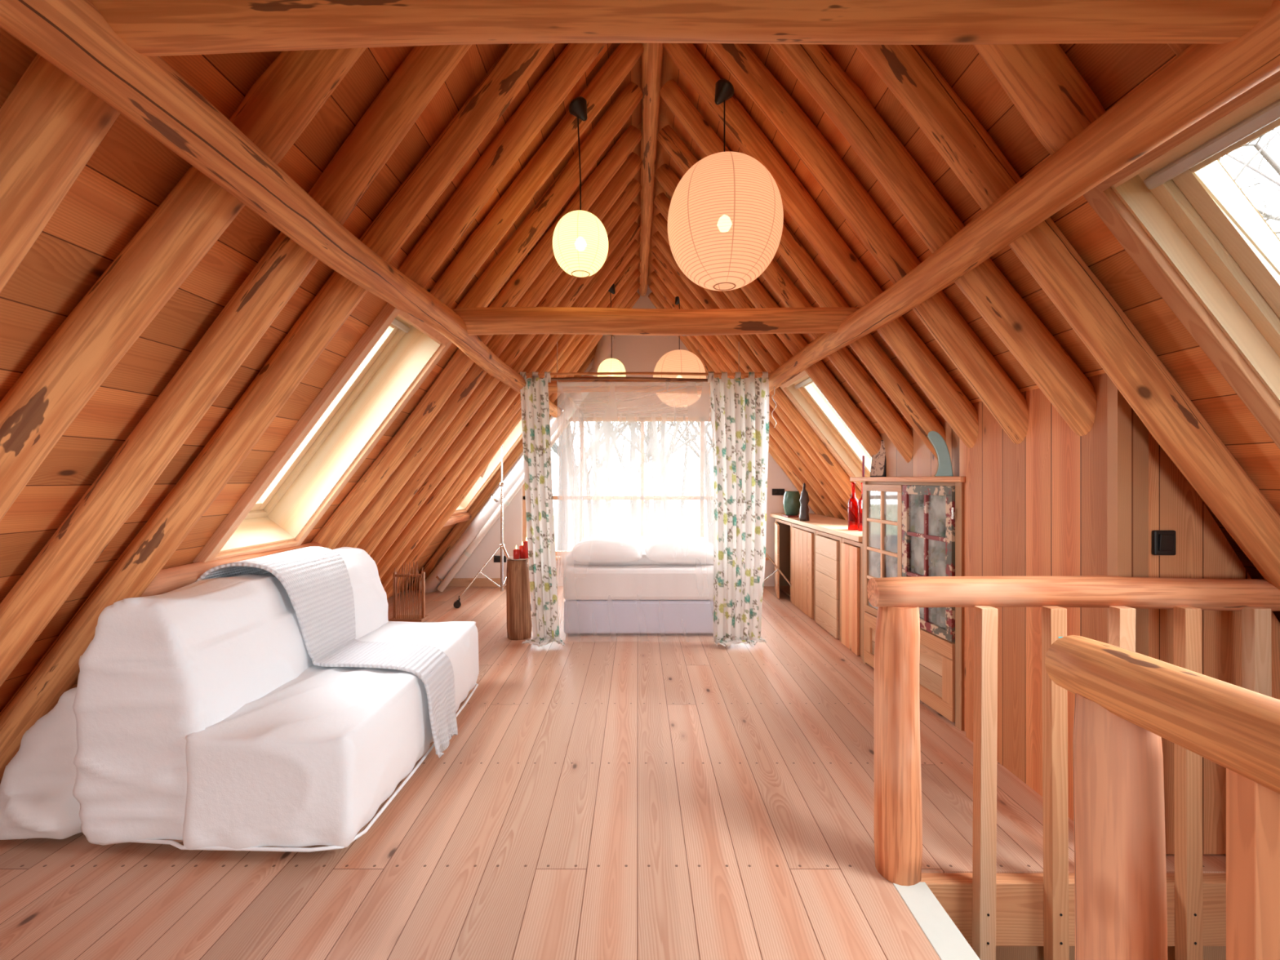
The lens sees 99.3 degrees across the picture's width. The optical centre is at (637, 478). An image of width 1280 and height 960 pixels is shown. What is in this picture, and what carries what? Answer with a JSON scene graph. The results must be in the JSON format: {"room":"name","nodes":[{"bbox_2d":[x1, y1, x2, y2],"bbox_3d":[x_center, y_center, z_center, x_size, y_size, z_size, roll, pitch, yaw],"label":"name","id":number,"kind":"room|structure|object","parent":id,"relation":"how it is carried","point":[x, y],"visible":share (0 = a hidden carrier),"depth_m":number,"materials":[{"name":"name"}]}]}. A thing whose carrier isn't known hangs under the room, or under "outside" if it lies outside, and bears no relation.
{"room":"attic bedroom","nodes":[
{"label":"attic bedroom","id":0,"kind":"room"},
{"bbox_2d":[0,27,641,783],"bbox_3d":[-1.488,-0.538,1.985,3.152,4.076,9.170,0,0,0],"label":"ceiling","id":1,"kind":"structure","parent":0,"point":[131,172],"depth_m":1.68,"materials":[{"name":"brown wood"}]},
{"bbox_2d":[0,53,120,293],"bbox_3d":[-1.340,-0.418,1.060,2.746,3.595,0.147,0,0,0],"label":"rafter","id":2,"kind":"object","parent":1,"relation":"attached to","point":[51,125],"visible":0.59,"depth_m":1.03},
{"bbox_2d":[0,47,366,521],"bbox_3d":[-1.341,-0.419,1.400,2.744,3.596,0.145,0,0,0],"label":"rafter","id":3,"kind":"object","parent":1,"relation":"attached to","point":[59,382],"visible":0.81,"depth_m":1.36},
{"bbox_2d":[0,44,472,687],"bbox_3d":[-1.340,-0.419,1.748,2.743,3.593,0.145,0,0,0],"label":"rafter","id":4,"kind":"object","parent":1,"relation":"attached to","point":[130,475],"visible":0.86,"depth_m":1.71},
{"bbox_2d":[0,43,555,781],"bbox_3d":[-1.339,-0.419,2.075,2.745,3.595,0.148,0,0,-1],"label":"rafter","id":5,"kind":"object","parent":1,"relation":"attached to","point":[58,670],"visible":0.86,"depth_m":2.02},
{"bbox_2d":[192,302,452,562],"bbox_3d":[-1.675,-0.304,2.825,1.201,1.420,0.720,0,0,0],"label":"window","id":6,"kind":"structure","parent":1,"relation":"attached to","point":[398,351],"depth_m":3.10,"materials":[{"name":"brown wood"}]},
{"bbox_2d":[311,124,641,549],"bbox_3d":[-1.343,-0.419,3.423,2.742,3.596,0.155,0,0,-1],"label":"rafter","id":7,"kind":"object","parent":1,"relation":"attached to","point":[362,493],"visible":0.64,"depth_m":3.37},
{"bbox_2d":[140,542,322,596],"bbox_3d":[-1.981,0.435,2.740,0.116,0.122,1.280,0,0,0],"label":"log","id":8,"kind":"object","parent":7,"relation":"attached to","point":[171,579],"visible":0.34,"depth_m":2.34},
{"bbox_2d":[0,0,560,417],"bbox_3d":[-0.938,-0.745,2.975,0.149,0.162,7.150,0,0,0],"label":"purlin","id":9,"kind":"object","parent":7,"relation":"attached to","point":[73,36],"visible":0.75,"depth_m":1.13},
{"bbox_2d":[90,0,1274,56],"bbox_3d":[0.095,-0.821,0.926,2.110,0.149,0.138,0,0,0],"label":"tie beam","id":10,"kind":"structure","parent":9,"relation":"attached to","point":[152,28],"depth_m":0.90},
{"bbox_2d":[452,419,522,515],"bbox_3d":[-1.675,-0.304,5.860,1.201,1.420,0.810,0,0,0],"label":"window","id":11,"kind":"structure","parent":1,"relation":"attached to","point":[515,437],"depth_m":6.20,"materials":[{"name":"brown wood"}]},
{"bbox_2d":[333,151,642,549],"bbox_3d":[-1.339,-0.418,3.713,2.752,3.597,0.146,0,0,0],"label":"rafter","id":12,"kind":"object","parent":1,"relation":"attached to","point":[630,167],"visible":0.45,"depth_m":3.66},
{"bbox_2d":[356,178,641,555],"bbox_3d":[-1.341,-0.419,4.044,2.747,3.599,0.145,0,0,0],"label":"rafter","id":13,"kind":"object","parent":1,"relation":"attached to","point":[565,281],"visible":0.35,"depth_m":3.99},
{"bbox_2d":[398,43,606,287],"bbox_3d":[-0.507,-1.527,2.394,1.080,1.383,0.131,0,0,0],"label":"rafter","id":14,"kind":"object","parent":1,"relation":"attached to","point":[474,191],"visible":0.84,"depth_m":2.34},
{"bbox_2d":[369,201,641,564],"bbox_3d":[-1.339,-0.420,4.365,2.744,3.596,0.145,0,0,0],"label":"rafter","id":15,"kind":"object","parent":1,"relation":"attached to","point":[632,213],"visible":0.43,"depth_m":4.31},
{"bbox_2d":[376,222,640,578],"bbox_3d":[-1.339,-0.421,4.699,2.743,3.594,0.144,0,0,0],"label":"rafter","id":16,"kind":"object","parent":1,"relation":"attached to","point":[422,514],"visible":0.43,"depth_m":4.65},
{"bbox_2d":[380,239,640,589],"bbox_3d":[-1.341,-0.420,5.032,2.740,3.597,0.141,0,0,0],"label":"rafter","id":17,"kind":"object","parent":1,"relation":"attached to","point":[566,340],"visible":0.37,"depth_m":4.98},
{"bbox_2d":[384,254,640,599],"bbox_3d":[-1.337,-0.420,5.359,2.744,3.596,0.138,0,0,0],"label":"rafter","id":18,"kind":"object","parent":1,"relation":"attached to","point":[442,520],"visible":0.4,"depth_m":5.31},
{"bbox_2d":[597,283,626,376],"bbox_3d":[-0.250,-1.375,5.250,0.274,1.016,0.274,0,0,0],"label":"paper lantern","id":19,"kind":"object","parent":18,"relation":"hanging from","point":[610,365],"visible":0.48,"depth_m":5.15,"materials":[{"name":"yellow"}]},
{"bbox_2d":[407,291,639,590],"bbox_3d":[-1.338,-0.421,6.402,2.740,3.595,0.141,0,0,0],"label":"rafter","id":20,"kind":"object","parent":1,"relation":"attached to","point":[460,528],"visible":0.39,"depth_m":6.35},
{"bbox_2d":[420,334,614,592],"bbox_3d":[-1.370,-0.331,6.270,2.220,3.338,0.188,0,0,0],"label":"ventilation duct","id":21,"kind":"object","parent":20,"relation":"attached to","point":[572,402],"visible":0.58,"depth_m":6.19,"materials":[{"name":"metal"}]},
{"bbox_2d":[429,43,644,307],"bbox_3d":[-0.506,-1.526,2.723,1.077,1.379,0.124,0,0,-2],"label":"rafter","id":22,"kind":"object","parent":1,"relation":"attached to","point":[484,239],"visible":0.87,"depth_m":2.68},
{"bbox_2d":[552,96,608,277],"bbox_3d":[-0.272,-1.395,2.600,0.266,0.836,0.266,0,0,-42],"label":"paper lantern","id":23,"kind":"object","parent":22,"relation":"hanging from","point":[580,238],"visible":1,"depth_m":2.51,"materials":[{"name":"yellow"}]},
{"bbox_2d":[455,81,643,308],"bbox_3d":[-0.508,-1.526,3.055,1.077,1.381,0.125,0,0,-1],"label":"rafter","id":24,"kind":"object","parent":1,"relation":"attached to","point":[535,224],"visible":0.9,"depth_m":3.01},
{"bbox_2d":[548,268,640,397],"bbox_3d":[-0.506,-1.525,5.717,1.079,1.384,0.138,0,0,-1],"label":"rafter","id":25,"kind":"object","parent":1,"relation":"attached to","point":[584,343],"visible":0.41,"depth_m":5.67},
{"bbox_2d":[548,280,640,402],"bbox_3d":[-0.507,-1.526,6.050,1.082,1.386,0.134,0,0,0],"label":"rafter","id":26,"kind":"object","parent":1,"relation":"attached to","point":[553,397],"visible":0.33,"depth_m":6.01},
{"bbox_2d":[0,586,1226,959],"bbox_3d":[0.075,1.315,1.995,5.750,0.030,9.190,0,0,0],"label":"floor","id":27,"kind":"structure","parent":0,"point":[595,796],"depth_m":1.94,"materials":[{"name":"brown wood"}]},
{"bbox_2d":[0,687,82,839],"bbox_3d":[-2.133,1.014,2.226,0.397,0.571,0.717,0,0,0],"label":"cushion","id":28,"kind":"object","parent":27,"relation":"on","point":[37,800],"visible":0.26,"depth_m":1.93,"materials":[{"name":"white fabric"}]},
{"bbox_2d":[72,546,479,852],"bbox_3d":[-1.450,0.855,2.584,1.021,0.889,1.525,0,0,0],"label":"sofa","id":29,"kind":"object","parent":27,"relation":"on","point":[206,718],"visible":0.82,"depth_m":1.86,"materials":[{"name":"white fabric"}]},
{"bbox_2d":[195,546,457,757],"bbox_3d":[-1.420,0.809,2.692,1.126,0.880,0.664,0,0,0],"label":"throw blanket","id":30,"kind":"object","parent":29,"relation":"on","point":[316,580],"visible":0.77,"depth_m":2.57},
{"bbox_2d":[388,560,429,622],"bbox_3d":[-2.080,1.022,4.950,0.300,0.551,0.180,0,0,0],"label":"rack","id":31,"kind":"object","parent":27,"relation":"on","point":[423,617],"visible":0.96,"depth_m":4.91,"materials":[{"name":"wood"}]},
{"bbox_2d":[453,444,531,610],"bbox_3d":[-1.506,0.468,5.581,0.726,1.665,0.838,0,0,-20],"label":"stand","id":32,"kind":"object","parent":27,"relation":"on","point":[457,604],"visible":0.62,"depth_m":5.61,"materials":[{"name":"silver metal"}]},
{"bbox_2d":[436,418,570,591],"bbox_3d":[-1.530,0.300,6.220,1.524,1.988,0.092,0,0,0],"label":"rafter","id":33,"kind":"object","parent":27,"relation":"on","point":[468,552],"visible":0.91,"depth_m":6.19,"materials":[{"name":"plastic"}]},
{"bbox_2d":[506,559,532,639],"bbox_3d":[-0.976,0.980,4.470,0.208,0.640,0.205,-1,0,0],"label":"tree stump","id":34,"kind":"object","parent":27,"relation":"on","point":[519,625],"visible":0.97,"depth_m":4.39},
{"bbox_2d":[563,564,713,635],"bbox_3d":[0.080,1.022,5.455,1.390,0.555,1.960,0,0,0],"label":"bed","id":35,"kind":"object","parent":27,"relation":"on","point":[599,598],"visible":0.62,"depth_m":4.48,"materials":[{"name":"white fabric"}]},
{"bbox_2d":[563,536,713,564],"bbox_3d":[0.079,0.705,5.517,1.450,0.074,1.736,0,0,0],"label":"duvet","id":36,"kind":"object","parent":35,"relation":"on","point":[643,541],"visible":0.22,"depth_m":5.69,"materials":[{"name":"white fabric"}]},
{"bbox_2d":[567,539,642,564],"bbox_3d":[-0.270,0.633,4.730,0.620,0.201,0.399,0,0,2],"label":"pillow","id":37,"kind":"object","parent":36,"relation":"on","point":[591,551],"visible":1,"depth_m":4.57,"materials":[{"name":"white fabric"}]},
{"bbox_2d":[644,538,713,564],"bbox_3d":[0.380,0.631,4.730,0.620,0.204,0.399,0,0,-3],"label":"pillow","id":38,"kind":"object","parent":36,"relation":"on","point":[663,551],"visible":0.99,"depth_m":4.57,"materials":[{"name":"white fabric"}]},
{"bbox_2d":[774,518,792,600],"bbox_3d":[1.801,0.885,6.085,0.577,0.830,0.670,0,0,0],"label":"base cabinet","id":39,"kind":"object","parent":27,"relation":"on","point":[782,528],"visible":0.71,"depth_m":6.40,"materials":[{"name":"brown wood"}]},
{"bbox_2d":[791,523,817,620],"bbox_3d":[1.849,0.885,5.355,0.483,0.830,0.770,0,0,0],"label":"base cabinet","id":40,"kind":"object","parent":27,"relation":"on","point":[803,552],"visible":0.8,"depth_m":5.26,"materials":[{"name":"brown wood"}]},
{"bbox_2d":[815,530,843,641],"bbox_3d":[1.849,0.885,4.650,0.483,0.830,0.620,0,0,0],"label":"base cabinet","id":41,"kind":"object","parent":27,"relation":"on","point":[828,546],"visible":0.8,"depth_m":4.56,"materials":[{"name":"brown wood"}]},
{"bbox_2d":[841,537,862,657],"bbox_3d":[1.849,0.885,4.130,0.483,0.830,0.400,0,0,0],"label":"base cabinet","id":42,"kind":"object","parent":27,"relation":"on","point":[851,550],"visible":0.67,"depth_m":4.09,"materials":[{"name":"brown wood"}]},
{"bbox_2d":[873,606,922,885],"bbox_3d":[0.863,0.857,1.800,0.149,0.884,0.145,0,0,0],"label":"railing post","id":43,"kind":"object","parent":27,"relation":"on","point":[898,813],"visible":0.96,"depth_m":1.74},
{"bbox_2d":[866,574,1279,611],"bbox_3d":[1.663,0.375,1.788,1.775,0.114,0.110,0,0,0],"label":"handrail","id":44,"kind":"object","parent":43,"relation":"on","point":[1095,590],"visible":0.95,"depth_m":1.75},
{"bbox_2d":[849,476,965,730],"bbox_3d":[1.839,0.644,3.393,0.480,1.312,1.223,0,0,-4],"label":"cabinet","id":45,"kind":"object","parent":27,"relation":"on","point":[912,526],"visible":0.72,"depth_m":3.10,"materials":[{"name":"brown wood"}]},
{"bbox_2d":[927,431,953,476],"bbox_3d":[1.616,-0.135,2.906,0.129,0.248,0.042,0,0,43],"label":"sculpture","id":46,"kind":"object","parent":45,"relation":"on","point":[944,468],"visible":1,"depth_m":2.89,"materials":[{"name":"ceramic"}]},
{"bbox_2d":[919,873,1226,946],"bbox_3d":[1.900,1.408,1.779,2.000,0.205,0.048,0,0,0],"label":"header beam","id":47,"kind":"structure","parent":27,"relation":"attached to","point":[1019,896],"depth_m":1.75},
{"bbox_2d":[972,605,997,959],"bbox_3d":[1.108,1.010,1.734,0.052,1.200,0.042,0,0,-1],"label":"baluster","id":48,"kind":"object","parent":47,"relation":"attached to","point":[985,617],"visible":1,"depth_m":1.72,"materials":[{"name":"brown wood"}]},
{"bbox_2d":[1041,605,1069,959],"bbox_3d":[1.333,1.010,1.734,0.053,1.200,0.042,0,0,-1],"label":"baluster","id":49,"kind":"object","parent":47,"relation":"attached to","point":[1054,618],"visible":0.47,"depth_m":1.72,"materials":[{"name":"brown wood"}]},
{"bbox_2d":[1108,605,1135,652],"bbox_3d":[1.542,1.010,1.734,0.052,1.200,0.042,0,0,-1],"label":"baluster","id":50,"kind":"object","parent":47,"relation":"attached to","point":[1122,619],"visible":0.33,"depth_m":1.72,"materials":[{"name":"brown wood"}]},
{"bbox_2d":[1173,606,1203,959],"bbox_3d":[1.757,1.010,1.734,0.052,1.200,0.042,0,0,0],"label":"baluster","id":51,"kind":"object","parent":47,"relation":"attached to","point":[1187,620],"visible":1,"depth_m":1.72,"materials":[{"name":"brown wood"}]},
{"bbox_2d":[1241,606,1271,697],"bbox_3d":[1.977,1.010,1.734,0.052,1.200,0.042,0,0,1],"label":"baluster","id":52,"kind":"object","parent":47,"relation":"attached to","point":[1256,635],"visible":0.33,"depth_m":1.72,"materials":[{"name":"brown wood"}]},
{"bbox_2d":[453,284,814,586],"bbox_3d":[0.119,-0.555,6.695,5.665,3.710,0.250,0,0,0],"label":"wall","id":53,"kind":"structure","parent":0,"point":[637,353],"depth_m":6.57,"materials":[{"name":"beige paint"}]},
{"bbox_2d":[446,577,529,586],"bbox_3d":[-1.975,1.250,6.558,1.350,0.100,0.024,0,0,0],"label":"baseboard","id":54,"kind":"structure","parent":53,"relation":"attached to","point":[455,582],"depth_m":6.55,"materials":[{"name":"brown wood"}]},
{"bbox_2d":[522,417,768,560],"bbox_3d":[0.060,0.110,6.600,3.020,1.735,0.200,0,0,0],"label":"window","id":55,"kind":"structure","parent":53,"relation":"in","point":[581,497],"depth_m":6.63,"materials":[{"name":"brown wood"}]},
{"bbox_2d":[769,513,862,542],"bbox_3d":[1.843,0.435,5.230,0.515,0.040,2.660,0,0,0],"label":"countertop","id":56,"kind":"structure","parent":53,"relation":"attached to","point":[833,526],"depth_m":4.99,"materials":[{"name":"brown wood"}]},
{"bbox_2d":[880,421,959,476],"bbox_3d":[1.712,-0.147,3.380,0.025,0.355,1.080,0,0,0],"label":"wall partition","id":57,"kind":"structure","parent":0,"point":[923,463],"depth_m":3.29,"materials":[{"name":"brown wood"}]},
{"bbox_2d":[959,438,965,731],"bbox_3d":[1.700,0.530,2.790,0.030,1.600,0.115,0,0,0],"label":"trim","id":58,"kind":"structure","parent":57,"relation":"attached to","point":[962,446],"depth_m":2.80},
{"bbox_2d":[647,43,1279,622],"bbox_3d":[1.632,-0.501,1.985,3.136,3.997,9.170,0,0,0],"label":"ceiling","id":59,"kind":"structure","parent":0,"point":[1112,71],"depth_m":1.93,"materials":[{"name":"brown wood"}]},
{"bbox_2d":[638,43,662,296],"bbox_3d":[0.074,-2.246,2.770,0.124,0.121,7.540,0,0,0],"label":"ridge beam","id":60,"kind":"structure","parent":59,"relation":"attached to","point":[652,55],"depth_m":3.55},
{"bbox_2d":[652,213,779,372],"bbox_3d":[0.677,-1.526,4.548,1.113,1.384,0.131,0,0,-1],"label":"rafter","id":61,"kind":"object","parent":59,"relation":"attached to","point":[764,357],"visible":0.34,"depth_m":4.50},
{"bbox_2d":[653,192,792,366],"bbox_3d":[0.677,-1.525,4.215,1.109,1.381,0.129,0,0,1],"label":"rafter","id":62,"kind":"object","parent":59,"relation":"attached to","point":[772,343],"visible":0.31,"depth_m":4.17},
{"bbox_2d":[648,292,825,515],"bbox_3d":[1.533,-0.421,6.415,2.821,3.597,0.140,0,0,0],"label":"rafter","id":63,"kind":"object","parent":59,"relation":"attached to","point":[651,296],"visible":0.21,"depth_m":6.37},
{"bbox_2d":[648,281,834,517],"bbox_3d":[1.536,-0.419,6.097,2.822,3.594,0.146,0,0,0],"label":"rafter","id":64,"kind":"object","parent":59,"relation":"attached to","point":[773,444],"visible":0.24,"depth_m":6.05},
{"bbox_2d":[648,271,845,519],"bbox_3d":[1.536,-0.419,5.783,2.823,3.593,0.141,0,0,1],"label":"rafter","id":65,"kind":"object","parent":59,"relation":"attached to","point":[664,290],"visible":0.24,"depth_m":5.74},
{"bbox_2d":[649,258,848,519],"bbox_3d":[1.537,-0.419,5.455,2.825,3.596,0.142,0,0,-1],"label":"rafter","id":66,"kind":"object","parent":59,"relation":"attached to","point":[725,355],"visible":0.33,"depth_m":5.41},
{"bbox_2d":[653,296,706,408],"bbox_3d":[0.420,-1.279,5.450,0.530,1.125,0.530,0,0,0],"label":"paper lantern","id":67,"kind":"object","parent":66,"relation":"hanging from","point":[679,360],"visible":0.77,"depth_m":5.27,"materials":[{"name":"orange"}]},
{"bbox_2d":[768,0,1279,393],"bbox_3d":[1.100,-0.769,2.975,0.160,0.172,7.150,0,0,0],"label":"purlin","id":68,"kind":"object","parent":66,"relation":"attached to","point":[1202,78],"visible":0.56,"depth_m":1.28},
{"bbox_2d":[531,377,707,382],"bbox_3d":[0.095,-0.794,4.341,1.920,0.034,0.034,0,0,0],"label":"rod","id":69,"kind":"object","parent":68,"relation":"attached to","point":[567,378],"visible":0.63,"depth_m":4.33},
{"bbox_2d":[518,372,772,375],"bbox_3d":[0.085,-0.820,4.252,2.030,0.031,0.032,0,0,0],"label":"curtain rod","id":70,"kind":"object","parent":68,"relation":"attached to","point":[570,373],"visible":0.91,"depth_m":4.24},
{"bbox_2d":[520,372,565,646],"bbox_3d":[-0.734,0.221,4.195,0.364,2.109,0.170,0,0,-3],"label":"curtain","id":71,"kind":"object","parent":70,"relation":"hanging from","point":[535,406],"visible":0.99,"depth_m":4.23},
{"bbox_2d":[707,372,768,647],"bbox_3d":[0.787,0.221,4.198,0.478,2.109,0.178,0,0,0],"label":"curtain","id":72,"kind":"object","parent":70,"relation":"hanging from","point":[740,407],"visible":1,"depth_m":4.24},
{"bbox_2d":[547,376,755,394],"bbox_3d":[0.095,-0.811,4.720,2.110,0.156,0.155,0,0,0],"label":"tie beam","id":73,"kind":"structure","parent":68,"relation":"attached to","point":[597,385],"depth_m":4.66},
{"bbox_2d":[451,306,859,335],"bbox_3d":[0.095,-0.812,2.800,2.110,0.146,0.148,0,0,0],"label":"tie beam","id":74,"kind":"structure","parent":68,"relation":"attached to","point":[491,320],"depth_m":2.75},
{"bbox_2d":[650,245,849,506],"bbox_3d":[1.533,-0.419,5.156,2.824,3.597,0.138,0,0,-1],"label":"rafter","id":75,"kind":"object","parent":59,"relation":"attached to","point":[658,255],"visible":0.28,"depth_m":5.11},
{"bbox_2d":[651,231,862,500],"bbox_3d":[1.535,-0.420,4.882,2.823,3.596,0.142,0,0,0],"label":"rafter","id":76,"kind":"object","parent":59,"relation":"attached to","point":[835,468],"visible":0.43,"depth_m":4.83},
{"bbox_2d":[654,164,881,457],"bbox_3d":[1.005,-1.103,3.845,1.769,2.233,0.146,0,0,1],"label":"rafter","id":77,"kind":"object","parent":59,"relation":"attached to","point":[845,406],"visible":0.42,"depth_m":3.79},
{"bbox_2d":[657,124,913,462],"bbox_3d":[1.005,-1.101,3.418,1.765,2.228,0.136,0,0,1],"label":"rafter","id":78,"kind":"object","parent":59,"relation":"attached to","point":[882,410],"visible":0.48,"depth_m":3.37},
{"bbox_2d":[659,79,946,460],"bbox_3d":[1.006,-1.102,3.054,1.763,2.230,0.132,0,0,0],"label":"rafter","id":79,"kind":"object","parent":59,"relation":"attached to","point":[922,420],"visible":0.62,"depth_m":3.00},
{"bbox_2d":[662,43,978,448],"bbox_3d":[1.007,-1.102,2.699,1.767,2.233,0.148,0,0,-1],"label":"rafter","id":80,"kind":"object","parent":59,"relation":"attached to","point":[917,359],"visible":0.71,"depth_m":2.65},
{"bbox_2d":[779,370,871,492],"bbox_3d":[1.820,-0.273,4.395,1.149,1.379,0.820,0,0,0],"label":"window","id":81,"kind":"structure","parent":59,"relation":"attached to","point":[802,391],"depth_m":4.71,"materials":[{"name":"brown wood"}]},
{"bbox_2d":[706,43,1028,444],"bbox_3d":[1.007,-1.099,2.365,1.767,2.230,0.141,0,0,0],"label":"rafter","id":82,"kind":"object","parent":59,"relation":"attached to","point":[979,367],"visible":0.76,"depth_m":2.32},
{"bbox_2d":[667,78,783,290],"bbox_3d":[0.400,-1.352,2.500,0.524,0.941,0.524,0,0,0],"label":"paper lantern","id":83,"kind":"object","parent":82,"relation":"hanging from","point":[726,215],"visible":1,"depth_m":2.31,"materials":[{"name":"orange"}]},
{"bbox_2d":[769,44,1096,435],"bbox_3d":[1.007,-1.102,2.043,1.772,2.231,0.139,0,0,1],"label":"rafter","id":84,"kind":"object","parent":59,"relation":"attached to","point":[1069,391],"visible":0.7,"depth_m":1.99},
{"bbox_2d":[973,44,1105,155],"bbox_3d":[0.679,-1.525,1.414,1.109,1.386,0.136,0,0,-2],"label":"rafter","id":85,"kind":"object","parent":59,"relation":"attached to","point":[1041,81],"visible":0.63,"depth_m":1.38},
{"bbox_2d":[854,44,1279,590],"bbox_3d":[1.534,-0.421,1.738,2.822,3.596,0.137,0,0,0],"label":"rafter","id":86,"kind":"object","parent":59,"relation":"attached to","point":[1166,411],"visible":0.81,"depth_m":1.69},
{"bbox_2d":[1083,70,1279,448],"bbox_3d":[1.820,-0.273,1.125,1.149,1.379,0.840,0,0,0],"label":"window","id":87,"kind":"structure","parent":59,"relation":"attached to","point":[1175,210],"depth_m":1.47,"materials":[{"name":"brown wood"}]},
{"bbox_2d":[965,373,1106,821],"bbox_3d":[1.667,0.459,2.300,0.025,1.683,0.880,0,0,0],"label":"wall","id":88,"kind":"structure","parent":0,"point":[1036,506],"depth_m":2.28,"materials":[{"name":"brown wood"}]},
{"bbox_2d":[970,946,1226,959],"bbox_3d":[1.875,2.585,-0.390,2.150,2.670,4.420,0,0,0],"label":"wall","id":89,"kind":"structure","parent":0,"point":[1002,953],"depth_m":1.80,"materials":[{"name":"brown wood"}]},
{"bbox_2d":[893,882,980,959],"bbox_3d":[0.873,1.454,-0.400,0.105,0.313,4.300,0,0,0],"label":"trim","id":90,"kind":"structure","parent":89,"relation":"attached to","point":[948,943],"depth_m":1.58,"materials":[{"name":"white paint"}]},
{"bbox_2d":[1226,768,1279,959],"bbox_3d":[0.900,1.020,0.785,0.060,1.200,0.040,0,0,0],"label":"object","id":91,"kind":"object","parent":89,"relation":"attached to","point":[1252,808],"visible":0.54,"depth_m":0.77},
{"bbox_2d":[1072,693,1167,959],"bbox_3d":[0.912,1.008,1.032,0.145,1.185,0.141,0,0,0],"label":"railing post","id":92,"kind":"object","parent":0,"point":[1120,873],"visible":0.88,"depth_m":0.98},
{"bbox_2d":[1044,635,1279,794],"bbox_3d":[0.896,0.373,-0.040,0.135,0.139,2.320,0,0,0],"label":"handrail","id":93,"kind":"object","parent":92,"relation":"attached to","point":[1236,728],"visible":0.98,"depth_m":0.86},
{"bbox_2d":[1148,431,1279,854],"bbox_3d":[2.210,0.490,1.887,1.020,1.610,0.025,0,0,0],"label":"wall","id":94,"kind":"structure","parent":0,"point":[1203,551],"depth_m":1.88,"materials":[{"name":"brown wood"}]},
{"bbox_2d":[1106,374,1148,656],"bbox_3d":[1.673,0.441,1.855,0.105,1.718,0.040,0,0,0],"label":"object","id":95,"kind":"structure","parent":94,"relation":"attached to","point":[1127,437],"depth_m":1.83,"materials":[{"name":"brown wood"}]},
{"bbox_2d":[1151,530,1176,555],"bbox_3d":[1.808,0.220,1.864,0.076,0.086,0.022,0,0,0],"label":"light switch","id":96,"kind":"object","parent":94,"relation":"attached to","point":[1163,542],"visible":1,"depth_m":1.86,"materials":[{"name":"black plastic"}]},
{"label":"outside","id":97,"kind":"structure","parent":0,"visible":0},
{"bbox_2d":[553,506,707,551],"bbox_3d":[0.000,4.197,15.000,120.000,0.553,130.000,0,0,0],"label":"ground","id":98,"kind":"structure","parent":97,"point":[620,517],"depth_m":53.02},
{"bbox_2d":[551,435,568,551],"bbox_3d":[-2.453,-6.346,18.799,9.519,21.313,11.929,0,0,28],"label":"bare tree","id":99,"kind":"object","parent":98,"relation":"on","point":[562,522],"visible":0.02,"depth_m":17.78,"materials":[{"name":"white plant"}]},
{"bbox_2d":[573,422,628,537],"bbox_3d":[-1.818,-5.302,19.027,9.566,19.233,9.942,0,0,-21],"label":"bare tree","id":100,"kind":"object","parent":98,"relation":"on","point":[597,465],"visible":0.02,"depth_m":18.55,"materials":[{"name":"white plant"}]},
{"bbox_2d":[560,422,648,545],"bbox_3d":[-1.343,-4.539,15.988,7.314,17.712,9.829,0,0,-41],"label":"bare tree","id":101,"kind":"object","parent":98,"relation":"on","point":[568,437],"visible":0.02,"depth_m":15.73,"materials":[{"name":"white plant"}]},
{"bbox_2d":[603,422,625,537],"bbox_3d":[-2.167,-5.514,18.099,11.678,19.638,12.519,0,0,17],"label":"bare tree","id":102,"kind":"object","parent":98,"relation":"on","point":[608,445],"visible":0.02,"depth_m":16.83,"materials":[{"name":"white plant"}]},
{"bbox_2d":[627,422,669,537],"bbox_3d":[1.859,-6.578,24.514,8.605,21.769,13.262,0,0,-45],"label":"bare tree","id":103,"kind":"object","parent":98,"relation":"on","point":[665,507],"visible":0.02,"depth_m":25.12,"materials":[{"name":"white plant"}]},
{"bbox_2d":[610,422,699,536],"bbox_3d":[0.369,-4.957,24.257,8.599,18.525,8.600,0,0,-39],"label":"bare tree","id":104,"kind":"object","parent":98,"relation":"on","point":[632,474],"visible":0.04,"depth_m":23.23,"materials":[{"name":"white plant"}]},
{"bbox_2d":[600,422,711,537],"bbox_3d":[-0.576,-5.302,15.394,8.486,19.234,14.139,0,0,41],"label":"bare tree","id":105,"kind":"object","parent":98,"relation":"on","point":[655,472],"visible":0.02,"depth_m":16.34,"materials":[{"name":"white plant"}]},
{"bbox_2d":[644,422,684,536],"bbox_3d":[2.363,-7.408,32.868,13.393,23.441,9.197,0,0,23],"label":"bare tree","id":106,"kind":"object","parent":98,"relation":"on","point":[646,502],"visible":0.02,"depth_m":33.65,"materials":[{"name":"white plant"}]},
{"bbox_2d":[656,422,713,544],"bbox_3d":[1.095,-6.540,22.409,10.192,21.710,12.522,0,0,29],"label":"bare tree","id":107,"kind":"object","parent":98,"relation":"on","point":[709,508],"visible":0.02,"depth_m":24.78,"materials":[{"name":"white plant"}]},
{"bbox_2d":[1220,128,1279,234],"bbox_3d":[13.304,-5.284,8.947,13.177,19.198,11.584,0,0,34],"label":"bare tree","id":108,"kind":"object","parent":98,"relation":"on","point":[1269,160],"visible":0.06,"depth_m":8.20,"materials":[{"name":"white plant"}]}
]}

